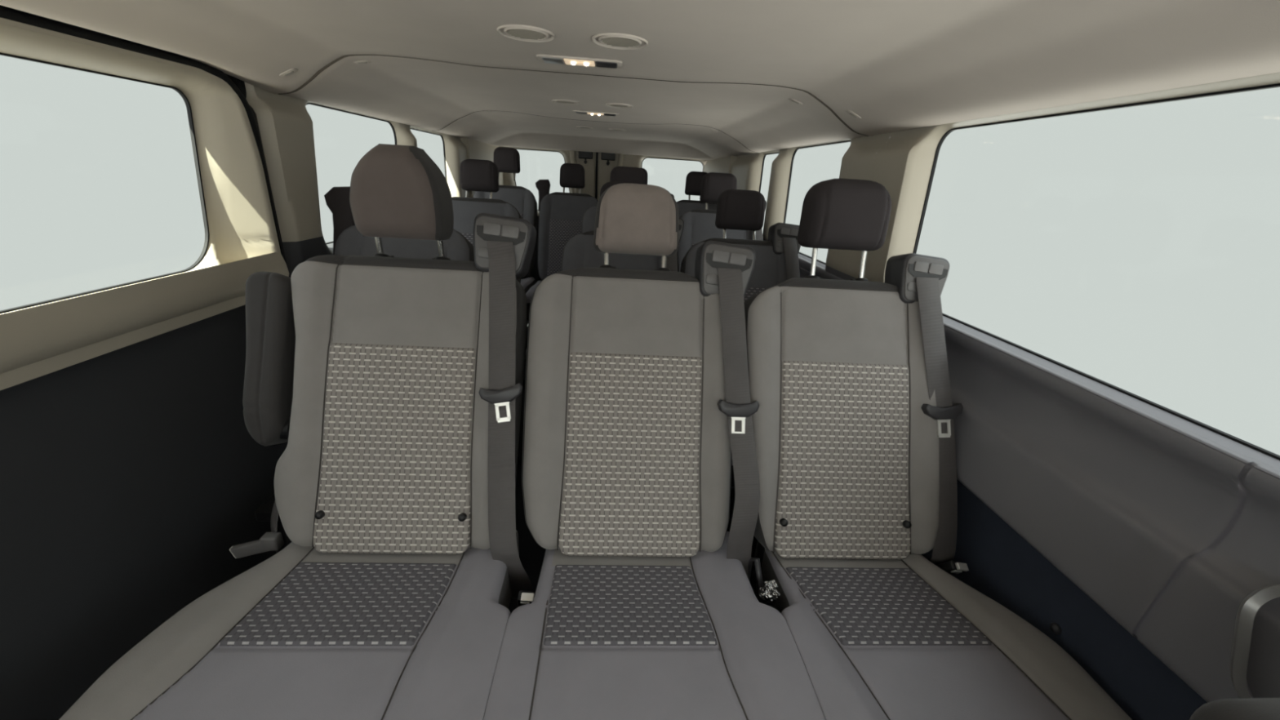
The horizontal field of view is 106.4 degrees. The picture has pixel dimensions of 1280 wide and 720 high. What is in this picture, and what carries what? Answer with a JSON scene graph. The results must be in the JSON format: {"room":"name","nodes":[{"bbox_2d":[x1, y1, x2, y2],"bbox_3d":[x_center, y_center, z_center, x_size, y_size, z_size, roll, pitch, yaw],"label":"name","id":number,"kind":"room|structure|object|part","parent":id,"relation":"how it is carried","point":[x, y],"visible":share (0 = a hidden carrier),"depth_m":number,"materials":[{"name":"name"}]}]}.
{"room":"vehicle interior","nodes":[
{"label":"vehicle interior","id":0,"kind":"room"},
{"bbox_2d":[244,81,503,277],"bbox_3d":[-1.095,-0.581,2.696,0.112,1.365,2.695,2,21,-4],"label":"wall","id":1,"kind":"structure","parent":0,"point":[285,123],"depth_m":1.37,"materials":[{"name":"beige plastic"}]},
{"bbox_2d":[0,4,288,269],"bbox_3d":[-1.002,0.146,0.655,0.073,1.360,1.850,2,21,-4],"label":"door seal","id":2,"kind":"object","parent":1,"relation":"attached to","point":[237,86],"depth_m":0.95,"materials":[{"name":"rubber"}]},
{"bbox_2d":[0,17,288,719],"bbox_3d":[-0.989,0.253,0.602,0.111,1.342,1.672,2,21,-4],"label":"door","id":3,"kind":"structure","parent":1,"relation":"in","point":[131,468],"depth_m":0.93,"materials":[{"name":"black plastic"}]},
{"bbox_2d":[0,52,209,314],"bbox_3d":[-0.995,-0.155,0.438,0.012,0.406,1.525,2,21,-4],"label":"window","id":4,"kind":"structure","parent":3,"relation":"attached to","point":[201,257],"depth_m":1.05,"materials":[{"name":"black rubber"}]},
{"bbox_2d":[306,102,396,244],"bbox_3d":[-1.064,-0.694,1.806,0.012,0.451,0.766,2,21,-4],"label":"window","id":5,"kind":"structure","parent":1,"relation":"in","point":[388,122],"depth_m":1.79,"materials":[{"name":"black rubber"}]},
{"bbox_2d":[409,128,447,181],"bbox_3d":[-1.098,-0.967,2.485,0.012,0.419,0.569,2,21,-4],"label":"window","id":6,"kind":"structure","parent":1,"relation":"in","point":[410,128],"depth_m":2.69,"materials":[{"name":"black rubber"}]},
{"bbox_2d":[498,146,595,283],"bbox_3d":[-0.772,-1.122,3.970,0.796,1.340,0.079,3,21,-1],"label":"door","id":7,"kind":"structure","parent":1,"relation":"in","point":[570,157],"depth_m":3.82,"materials":[{"name":"beige plastic"}]},
{"bbox_2d":[513,148,569,210],"bbox_3d":[-0.795,-1.446,3.872,0.513,0.476,0.012,2,21,-4],"label":"window","id":8,"kind":"structure","parent":7,"relation":"attached to","point":[516,148],"depth_m":3.79,"materials":[{"name":"black rubber"}]},
{"bbox_2d":[578,151,592,164],"bbox_3d":[-0.426,-1.596,3.751,0.110,0.113,0.046,2,21,-4],"label":"door latch","id":9,"kind":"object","parent":7,"relation":"attached to","point":[586,155],"depth_m":3.73,"materials":[{"name":"black plastic"}]},
{"bbox_2d":[508,320,757,613],"bbox_3d":[-0.235,0.489,1.895,1.800,0.105,5.200,2,21,-4],"label":"floor","id":10,"kind":"structure","parent":0,"point":[531,555],"depth_m":1.61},
{"bbox_2d":[58,143,536,719],"bbox_3d":[-0.480,0.262,0.808,0.601,1.178,0.767,2,21,-4],"label":"passenger seat","id":11,"kind":"object","parent":10,"relation":"on","point":[393,385],"visible":0.98,"depth_m":0.89,"materials":[{"name":"fabric"}]},
{"bbox_3d":[-0.711,-0.003,0.942,0.077,0.334,0.199,2,21,-4],"label":"armrest","id":12,"kind":"part","parent":11,"relation":"part of","materials":[{"name":"fabric"}]},
{"bbox_2d":[58,529,519,719],"bbox_3d":[-0.478,0.476,0.766,0.528,0.161,0.535,2,21,-4],"label":"seat cushion","id":13,"kind":"object","parent":11,"relation":"on","point":[326,627],"depth_m":0.71,"materials":[{"name":"fabric"}]},
{"bbox_3d":[-0.519,-0.237,0.950,0.010,0.084,0.019,2,21,-4],"label":"post","id":14,"kind":"part","parent":11,"relation":"part of","materials":[{"name":"silver metal"}]},
{"bbox_3d":[-0.464,0.082,0.963,0.442,0.542,0.322,2,21,-4],"label":"backrest","id":15,"kind":"part","parent":11,"relation":"part of","materials":[{"name":"fabric"}]},
{"bbox_3d":[-0.399,-0.232,0.957,0.010,0.084,0.019,2,21,-4],"label":"post","id":16,"kind":"part","parent":11,"relation":"part of","materials":[{"name":"silver metal"}]},
{"bbox_3d":[-0.285,-0.253,0.925,0.034,0.026,0.013,2,21,-4],"label":"plate","id":17,"kind":"part","parent":11,"relation":"part of","materials":[{"name":"grey plastic"}]},
{"bbox_3d":[-0.270,-0.225,0.936,0.102,0.104,0.038,2,21,-4],"label":"plate","id":18,"kind":"part","parent":11,"relation":"part of","materials":[{"name":"plastic"}]},
{"bbox_3d":[-0.257,0.096,0.892,0.032,0.039,0.018,1,21,-7],"label":"latch plate","id":19,"kind":"part","parent":11,"relation":"part of","materials":[{"name":"silver metal"}]},
{"bbox_3d":[-0.251,-0.248,0.927,0.034,0.026,0.013,2,21,-4],"label":"plate","id":20,"kind":"part","parent":11,"relation":"part of","materials":[{"name":"grey plastic"}]},
{"bbox_2d":[253,186,474,547],"bbox_3d":[-0.756,0.033,1.413,0.462,1.138,0.749,2,21,-4],"label":"passenger seat","id":21,"kind":"object","parent":10,"relation":"on","point":[347,240],"visible":0.04,"depth_m":1.48,"materials":[{"name":"grey fabric"}]},
{"bbox_3d":[-0.755,0.371,1.396,0.360,0.520,0.465,2,21,-4],"label":"frame","id":22,"kind":"part","parent":21,"relation":"part of","materials":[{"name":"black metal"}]},
{"bbox_3d":[-0.743,-0.150,1.525,0.420,0.540,0.318,2,21,-4],"label":"backrest","id":23,"kind":"part","parent":21,"relation":"part of","materials":[{"name":"grey fabric"}]},
{"bbox_2d":[451,159,522,284],"bbox_3d":[-0.768,-0.285,2.127,0.424,1.138,0.741,2,21,-4],"label":"passenger seat","id":24,"kind":"object","parent":10,"relation":"on","point":[475,175],"visible":0.21,"depth_m":2.20,"materials":[{"name":"grey fabric"}]},
{"bbox_3d":[-0.811,-0.793,2.249,0.012,0.081,0.052,2,21,-4],"label":"post","id":25,"kind":"part","parent":24,"relation":"part of","materials":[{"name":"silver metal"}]},
{"bbox_3d":[-0.768,-0.469,2.238,0.420,0.540,0.318,2,21,-4],"label":"backrest","id":26,"kind":"part","parent":24,"relation":"part of","materials":[{"name":"grey fabric"}]},
{"bbox_2d":[473,146,537,359],"bbox_3d":[-0.818,-0.603,2.774,0.377,1.183,0.741,2,21,-4],"label":"passenger seat","id":27,"kind":"object","parent":10,"relation":"on","point":[507,160],"visible":0.23,"depth_m":2.85,"materials":[{"name":"grey fabric"}]},
{"bbox_3d":[-0.820,-0.766,2.893,0.374,0.540,0.318,2,21,-4],"label":"backrest","id":28,"kind":"part","parent":27,"relation":"part of","materials":[{"name":"grey fabric"}]},
{"bbox_3d":[-0.831,-0.244,2.764,0.320,0.520,0.465,2,21,-4],"label":"frame","id":29,"kind":"part","parent":27,"relation":"part of","materials":[{"name":"black metal"}]},
{"bbox_2d":[520,276,535,293],"bbox_3d":[-0.823,-0.384,2.724,0.377,0.160,0.475,2,21,-4],"label":"seat cushion","id":30,"kind":"object","parent":27,"relation":"on","point":[526,282],"depth_m":2.76,"materials":[{"name":"fabric"}]},
{"bbox_2d":[525,163,598,320],"bbox_3d":[-0.440,-0.549,2.813,0.413,1.138,0.749,2,21,-4],"label":"passenger seat","id":31,"kind":"object","parent":10,"relation":"on","point":[561,215],"visible":0.4,"depth_m":2.87,"materials":[{"name":"grey fabric"}]},
{"bbox_2d":[525,280,541,320],"bbox_3d":[-0.432,-0.350,2.756,0.377,0.160,0.475,2,21,-4],"label":"seat cushion","id":32,"kind":"object","parent":31,"relation":"on","point":[529,295],"depth_m":2.53,"materials":[{"name":"fabric"}]},
{"bbox_3d":[-0.429,-0.733,2.926,0.374,0.540,0.318,2,21,-4],"label":"backrest","id":33,"kind":"part","parent":31,"relation":"part of","materials":[{"name":"grey fabric"}]},
{"bbox_2d":[560,181,684,271],"bbox_3d":[-0.075,0.006,1.630,0.442,1.138,0.751,2,21,-4],"label":"passenger seat","id":34,"kind":"object","parent":10,"relation":"on","point":[580,251],"visible":0.07,"depth_m":1.70,"materials":[{"name":"grey fabric"}]},
{"bbox_3d":[-0.077,-0.178,1.741,0.420,0.540,0.318,2,21,-4],"label":"backrest","id":35,"kind":"part","parent":34,"relation":"part of","materials":[{"name":"grey fabric"}]},
{"bbox_3d":[0.100,-0.457,1.711,0.102,0.103,0.038,2,21,-4],"label":"plate","id":36,"kind":"part","parent":34,"relation":"part of","materials":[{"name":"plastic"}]},
{"bbox_2d":[581,166,674,233],"bbox_3d":[-0.072,-0.267,2.168,0.442,1.138,0.751,2,21,-4],"label":"passenger seat","id":37,"kind":"object","parent":10,"relation":"on","point":[618,174],"visible":0.08,"depth_m":2.24,"materials":[{"name":"grey fabric"}]},
{"bbox_3d":[-0.074,-0.451,2.280,0.420,0.540,0.318,2,21,-4],"label":"backrest","id":38,"kind":"part","parent":37,"relation":"part of","materials":[{"name":"grey fabric"}]},
{"bbox_2d":[640,168,647,184],"bbox_3d":[-0.043,-0.534,2.840,0.377,1.138,0.741,2,21,-4],"label":"passenger seat","id":39,"kind":"object","parent":10,"relation":"on","point":[643,169],"visible":0.02,"depth_m":2.92,"materials":[{"name":"grey fabric"}]},
{"bbox_2d":[483,183,825,719],"bbox_3d":[0.018,0.296,0.860,0.499,1.135,0.802,2,21,-4],"label":"passenger seat","id":40,"kind":"object","parent":10,"relation":"on","point":[638,407],"visible":1,"depth_m":0.92,"materials":[{"name":"fabric"}]},
{"bbox_3d":[-0.069,-0.223,0.999,0.010,0.079,0.041,2,21,-4],"label":"post","id":41,"kind":"part","parent":40,"relation":"part of","materials":[{"name":"silver metal"}]},
{"bbox_3d":[-0.024,0.100,0.992,0.415,0.540,0.321,2,21,-4],"label":"backrest","id":42,"kind":"part","parent":40,"relation":"part of","materials":[{"name":"fabric"}]},
{"bbox_2d":[483,531,825,719],"bbox_3d":[0.012,0.494,0.798,0.453,0.161,0.535,2,21,-4],"label":"seat cushion","id":43,"kind":"object","parent":40,"relation":"on","point":[611,628],"depth_m":0.74,"materials":[{"name":"fabric"}]},
{"bbox_3d":[0.050,-0.219,1.007,0.010,0.079,0.041,2,21,-4],"label":"post","id":44,"kind":"part","parent":40,"relation":"part of","materials":[{"name":"silver metal"}]},
{"bbox_3d":[0.160,-0.205,0.952,0.034,0.026,0.013,2,21,-4],"label":"plate","id":45,"kind":"part","parent":40,"relation":"part of","materials":[{"name":"grey plastic"}]},
{"bbox_3d":[0.176,-0.178,0.964,0.102,0.104,0.038,2,21,-4],"label":"plate","id":46,"kind":"part","parent":40,"relation":"part of","materials":[{"name":"plastic"}]},
{"bbox_3d":[0.195,-0.201,0.955,0.034,0.026,0.013,2,21,-4],"label":"plate","id":47,"kind":"part","parent":40,"relation":"part of","materials":[{"name":"grey plastic"}]},
{"bbox_3d":[0.188,0.127,0.919,0.030,0.036,0.018,2,21,-4],"label":"latch plate","id":48,"kind":"part","parent":40,"relation":"part of","materials":[{"name":"silver metal"}]},
{"bbox_2d":[675,171,717,217],"bbox_3d":[0.346,-0.519,2.866,0.377,1.138,0.741,2,21,-4],"label":"passenger seat","id":49,"kind":"object","parent":10,"relation":"on","point":[694,179],"visible":0.13,"depth_m":2.94,"materials":[{"name":"grey fabric"}]},
{"bbox_3d":[0.346,-0.703,2.977,0.374,0.540,0.318,2,21,-4],"label":"backrest","id":50,"kind":"part","parent":49,"relation":"part of","materials":[{"name":"grey fabric"}]},
{"bbox_2d":[676,172,766,271],"bbox_3d":[0.369,-0.250,2.197,0.442,1.138,0.751,2,21,-4],"label":"passenger seat","id":51,"kind":"object","parent":10,"relation":"on","point":[700,225],"visible":0.16,"depth_m":2.27,"materials":[{"name":"grey fabric"}]},
{"bbox_3d":[0.366,-0.435,2.308,0.420,0.540,0.318,2,21,-4],"label":"backrest","id":52,"kind":"part","parent":51,"relation":"part of","materials":[{"name":"grey fabric"}]},
{"bbox_2d":[680,189,800,496],"bbox_3d":[0.355,0.033,1.630,0.442,1.138,0.751,2,21,-4],"label":"passenger seat","id":53,"kind":"object","parent":10,"relation":"on","point":[776,261],"visible":0.24,"depth_m":1.71,"materials":[{"name":"grey fabric"}]},
{"bbox_3d":[0.309,-0.475,1.753,0.012,0.081,0.052,2,21,-4],"label":"post","id":54,"kind":"part","parent":53,"relation":"part of","materials":[{"name":"silver metal"}]},
{"bbox_2d":[730,456,734,486],"bbox_3d":[0.349,0.231,1.572,0.424,0.160,0.475,2,21,-4],"label":"seat cushion","id":55,"kind":"object","parent":53,"relation":"on","point":[732,480],"depth_m":1.35,"materials":[{"name":"fabric"}]},
{"bbox_3d":[0.341,0.370,1.613,0.360,0.520,0.465,2,21,-4],"label":"frame","id":56,"kind":"part","parent":53,"relation":"part of","materials":[{"name":"black metal"}]},
{"bbox_3d":[0.353,-0.151,1.741,0.420,0.540,0.318,2,21,-4],"label":"backrest","id":57,"kind":"part","parent":53,"relation":"part of","materials":[{"name":"grey fabric"}]},
{"bbox_3d":[0.419,-0.471,1.760,0.012,0.081,0.052,2,21,-4],"label":"post","id":58,"kind":"part","parent":53,"relation":"part of","materials":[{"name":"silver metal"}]},
{"bbox_3d":[0.515,-0.457,1.700,0.034,0.025,0.013,2,21,-4],"label":"plate","id":59,"kind":"part","parent":53,"relation":"part of","materials":[{"name":"grey plastic"}]},
{"bbox_3d":[0.530,-0.429,1.711,0.102,0.103,0.038,2,21,-4],"label":"plate","id":60,"kind":"part","parent":53,"relation":"part of","materials":[{"name":"plastic"}]},
{"bbox_3d":[0.550,-0.453,1.702,0.034,0.025,0.013,2,21,-4],"label":"plate","id":61,"kind":"part","parent":53,"relation":"part of","materials":[{"name":"grey plastic"}]},
{"bbox_2d":[743,178,1132,719],"bbox_3d":[0.447,0.297,0.878,0.490,1.170,0.786,2,21,-4],"label":"passenger seat","id":62,"kind":"object","parent":10,"relation":"on","point":[853,426],"visible":0.98,"depth_m":0.95,"materials":[{"name":"fabric"}]},
{"bbox_3d":[0.426,0.639,0.894,0.360,0.520,0.465,2,21,-4],"label":"frame","id":63,"kind":"part","parent":62,"relation":"part of","materials":[{"name":"black metal"}]},
{"bbox_3d":[0.371,-0.219,1.018,0.010,0.107,0.031,2,21,-4],"label":"post","id":64,"kind":"part","parent":62,"relation":"part of","materials":[{"name":"silver metal"}]},
{"bbox_3d":[0.407,0.116,1.020,0.415,0.540,0.321,2,21,-4],"label":"backrest","id":65,"kind":"part","parent":62,"relation":"part of","materials":[{"name":"fabric"}]},
{"bbox_3d":[0.478,-0.214,1.025,0.010,0.107,0.031,2,21,-4],"label":"post","id":66,"kind":"part","parent":62,"relation":"part of","materials":[{"name":"silver metal"}]},
{"bbox_3d":[0.575,-0.190,0.981,0.031,0.023,0.012,2,21,-4],"label":"plate","id":67,"kind":"part","parent":62,"relation":"part of","materials":[{"name":"grey plastic"}]},
{"bbox_3d":[0.589,-0.165,0.992,0.091,0.095,0.036,2,21,-4],"label":"plate","id":68,"kind":"part","parent":62,"relation":"part of","materials":[{"name":"plastic"}]},
{"bbox_3d":[0.606,-0.186,0.983,0.031,0.023,0.012,2,21,-4],"label":"plate","id":69,"kind":"part","parent":62,"relation":"part of","materials":[{"name":"grey plastic"}]},
{"bbox_2d":[752,540,1132,719],"bbox_3d":[0.463,0.512,0.828,0.450,0.161,0.535,2,21,-4],"label":"seat cushion","id":70,"kind":"object","parent":62,"relation":"on","point":[879,630],"depth_m":0.77,"materials":[{"name":"fabric"}]},
{"bbox_3d":[0.609,0.136,0.961,0.030,0.037,0.019,2,21,-4],"label":"latch plate","id":71,"kind":"part","parent":62,"relation":"part of","materials":[{"name":"silver metal"}]},
{"bbox_2d":[1189,697,1279,719],"bbox_3d":[0.493,0.709,0.286,0.360,0.832,0.476,2,21,-4],"label":"seat","id":72,"kind":"object","parent":10,"relation":"on","point":[1238,708],"visible":1,"depth_m":0.35,"materials":[{"name":"fabric"}]},
{"bbox_2d":[0,0,1279,159],"bbox_3d":[-0.154,-0.760,1.389,1.670,0.107,4.950,2,21,-4],"label":"ceiling","id":73,"kind":"structure","parent":0,"point":[897,65],"depth_m":0.90,"materials":[{"name":"grey fabric"}]},
{"bbox_2d":[279,68,297,76],"bbox_3d":[-0.860,-0.704,1.171,0.041,0.022,0.026,2,21,-4],"label":"clip cover","id":74,"kind":"object","parent":73,"relation":"attached to","point":[286,73],"visible":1,"depth_m":1.17,"materials":[{"name":"grey plastic"}]},
{"bbox_2d":[353,60,371,64],"bbox_3d":[-0.721,-0.774,1.242,0.044,0.011,0.026,2,21,-4],"label":"clip cover","id":75,"kind":"object","parent":73,"relation":"attached to","point":[361,61],"visible":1,"depth_m":1.24,"materials":[{"name":"grey plastic"}]},
{"bbox_2d":[497,24,555,42],"bbox_3d":[-0.217,-0.625,0.912,0.108,0.009,0.108,2,21,-4],"label":"ceiling vent","id":76,"kind":"object","parent":73,"relation":"in","point":[517,32],"visible":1,"depth_m":0.91,"materials":[{"name":"grey plastic"}]},
{"bbox_2d":[506,29,544,39],"bbox_3d":[-0.217,-0.623,0.913,0.072,0.005,0.072,2,21,-4],"label":"grille","id":77,"kind":"object","parent":76,"relation":"attached to","point":[517,34],"depth_m":0.91,"materials":[{"name":"grey plastic"}]},
{"bbox_2d":[551,99,579,104],"bbox_3d":[-0.275,-0.959,1.773,0.102,0.009,0.102,2,21,-4],"label":"ceiling vent","id":78,"kind":"object","parent":73,"relation":"in","point":[559,101],"visible":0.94,"depth_m":1.76,"materials":[{"name":"grey plastic"}]},
{"bbox_2d":[556,101,574,103],"bbox_3d":[-0.276,-0.957,1.773,0.068,0.005,0.068,2,21,-4],"label":"grille","id":79,"kind":"object","parent":78,"relation":"attached to","point":[559,102],"depth_m":1.77,"materials":[{"name":"grey plastic"}]},
{"bbox_2d":[536,53,622,68],"bbox_3d":[-0.139,-0.692,1.113,0.196,0.016,0.072,2,21,-4],"label":"recessed light","id":80,"kind":"object","parent":73,"relation":"in","point":[549,59],"visible":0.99,"depth_m":1.09,"materials":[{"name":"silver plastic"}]},
{"bbox_2d":[542,57,564,64],"bbox_3d":[-0.200,-0.694,1.108,0.047,0.006,0.054,2,21,-4],"label":"switch","id":81,"kind":"object","parent":80,"relation":"attached to","point":[560,60],"depth_m":1.10,"materials":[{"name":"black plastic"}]},
{"bbox_2d":[576,126,593,128],"bbox_3d":[-0.313,-1.326,2.724,0.100,0.009,0.100,2,21,-4],"label":"ceiling vent","id":82,"kind":"object","parent":73,"relation":"in","point":[585,127],"visible":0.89,"depth_m":2.71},
{"bbox_2d":[572,110,618,115],"bbox_3d":[-0.190,-1.054,2.049,0.196,0.016,0.072,2,21,-4],"label":"recessed light","id":83,"kind":"object","parent":73,"relation":"in","point":[598,113],"visible":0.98,"depth_m":2.03,"materials":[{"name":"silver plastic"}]},
{"bbox_2d":[575,111,586,114],"bbox_3d":[-0.251,-1.057,2.044,0.047,0.006,0.054,2,21,-4],"label":"switch","id":84,"kind":"object","parent":83,"relation":"attached to","point":[581,113],"depth_m":2.03,"materials":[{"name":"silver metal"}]},
{"bbox_2d":[608,128,626,130],"bbox_3d":[-0.131,-1.319,2.736,0.100,0.009,0.100,2,21,-4],"label":"ceiling vent","id":85,"kind":"object","parent":73,"relation":"in","point":[611,129],"visible":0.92,"depth_m":2.72,"materials":[{"name":"grey plastic"}]},
{"bbox_2d":[605,102,632,107],"bbox_3d":[-0.077,-0.948,1.776,0.102,0.009,0.102,2,21,-4],"label":"ceiling vent","id":86,"kind":"object","parent":73,"relation":"in","point":[611,104],"visible":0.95,"depth_m":1.76,"materials":[{"name":"grey plastic"}]},
{"bbox_2d":[610,104,627,106],"bbox_3d":[-0.078,-0.946,1.777,0.068,0.005,0.068,2,21,-4],"label":"grille","id":87,"kind":"object","parent":86,"relation":"attached to","point":[611,105],"depth_m":1.77,"materials":[{"name":"grey plastic"}]},
{"bbox_2d":[591,32,648,49],"bbox_3d":[-0.038,-0.619,0.925,0.108,0.009,0.108,2,21,-4],"label":"ceiling vent","id":88,"kind":"object","parent":73,"relation":"in","point":[610,40],"visible":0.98,"depth_m":0.92,"materials":[{"name":"grey plastic"}]},
{"bbox_2d":[602,37,637,47],"bbox_3d":[-0.038,-0.617,0.926,0.072,0.005,0.072,2,21,-4],"label":"grille","id":89,"kind":"object","parent":88,"relation":"attached to","point":[606,42],"depth_m":0.93,"materials":[{"name":"grey plastic"}]},
{"bbox_2d":[788,97,802,104],"bbox_3d":[0.448,-0.745,1.377,0.043,0.017,0.026,2,21,-4],"label":"clip cover","id":90,"kind":"object","parent":73,"relation":"attached to","point":[789,99],"visible":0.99,"depth_m":1.37,"materials":[{"name":"grey plastic"}]},
{"bbox_2d":[845,110,861,119],"bbox_3d":[0.567,-0.651,1.269,0.041,0.022,0.026,2,21,-4],"label":"clip cover","id":91,"kind":"object","parent":73,"relation":"attached to","point":[849,112],"visible":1,"depth_m":1.27,"materials":[{"name":"grey plastic"}]},
{"bbox_2d":[703,71,1279,702],"bbox_3d":[0.653,-0.492,1.882,0.105,0.743,4.440,2,21,-4],"label":"wall","id":92,"kind":"structure","parent":0,"point":[1167,522],"depth_m":0.70,"materials":[{"name":"grey plastic"}]},
{"bbox_2d":[278,53,868,136],"bbox_3d":[-0.149,-0.714,1.276,1.664,0.102,0.147,2,21,-4],"label":"trim","id":93,"kind":"structure","parent":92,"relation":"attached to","point":[321,70],"depth_m":1.24,"materials":[{"name":"grey plastic"}]},
{"bbox_2d":[436,110,755,152],"bbox_3d":[-0.202,-1.117,2.318,1.666,0.102,0.236,2,21,-4],"label":"trim","id":94,"kind":"structure","parent":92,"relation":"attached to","point":[484,110],"depth_m":2.31,"materials":[{"name":"grey plastic"}]},
{"bbox_2d":[595,152,598,199],"bbox_3d":[-0.370,-1.117,3.968,0.014,1.300,0.020,2,21,-4],"label":"door frame","id":95,"kind":"structure","parent":92,"relation":"attached to","point":[597,153],"depth_m":3.82,"materials":[{"name":"rubber"}]},
{"bbox_2d":[596,152,707,199],"bbox_3d":[0.107,-1.088,4.026,0.956,1.340,0.074,1,21,-6],"label":"door","id":96,"kind":"structure","parent":92,"relation":"in","point":[604,171],"depth_m":3.81,"materials":[{"name":"plastic"}]},
{"bbox_2d":[600,152,615,165],"bbox_3d":[-0.250,-1.590,3.762,0.110,0.113,0.046,2,21,-4],"label":"door latch","id":97,"kind":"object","parent":96,"relation":"attached to","point":[604,156],"depth_m":3.74,"materials":[{"name":"black plastic"}]},
{"bbox_2d":[641,157,703,200],"bbox_3d":[0.255,-1.406,3.941,0.524,0.476,0.012,2,21,-4],"label":"window","id":98,"kind":"structure","parent":96,"relation":"attached to","point":[646,157],"depth_m":3.86,"materials":[{"name":"black rubber"}]},
{"bbox_2d":[759,152,778,191],"bbox_3d":[0.658,-0.844,2.455,0.012,0.419,0.360,2,21,-4],"label":"window","id":99,"kind":"structure","parent":92,"relation":"in","point":[765,155],"depth_m":2.56,"materials":[{"name":"black rubber"}]},
{"bbox_2d":[783,140,850,264],"bbox_3d":[0.687,-0.626,1.894,0.012,0.436,0.659,2,21,-4],"label":"window","id":100,"kind":"structure","parent":92,"relation":"in","point":[797,148],"depth_m":2.13,"materials":[{"name":"black rubber"}]},
{"bbox_2d":[1049,622,1062,635],"bbox_3d":[0.705,0.457,0.814,0.010,0.018,0.018,2,21,-4],"label":"pin","id":101,"kind":"object","parent":92,"relation":"attached to","point":[1055,628],"visible":1,"depth_m":0.81,"materials":[{"name":"plastic"}]},
{"bbox_2d":[921,479,1207,719],"bbox_3d":[0.632,0.149,2.129,0.014,0.634,4.440,2,21,-4],"label":"lower side panel","id":102,"kind":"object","parent":92,"relation":"attached to","point":[1002,566],"depth_m":0.80,"materials":[{"name":"plastic"}]},
{"bbox_2d":[912,83,1279,460],"bbox_3d":[0.755,-0.099,0.544,0.012,0.432,1.494,2,21,-4],"label":"window","id":103,"kind":"structure","parent":92,"relation":"in","point":[1263,451],"depth_m":0.76,"materials":[{"name":"black rubber"}]},
{"bbox_2d":[1230,583,1279,697],"bbox_3d":[0.691,0.356,0.436,0.093,0.161,0.250,2,21,-4],"label":"handle","id":104,"kind":"object","parent":92,"relation":"attached to","point":[1247,610],"visible":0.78,"depth_m":0.51,"materials":[{"name":"grey plastic"}]}
]}

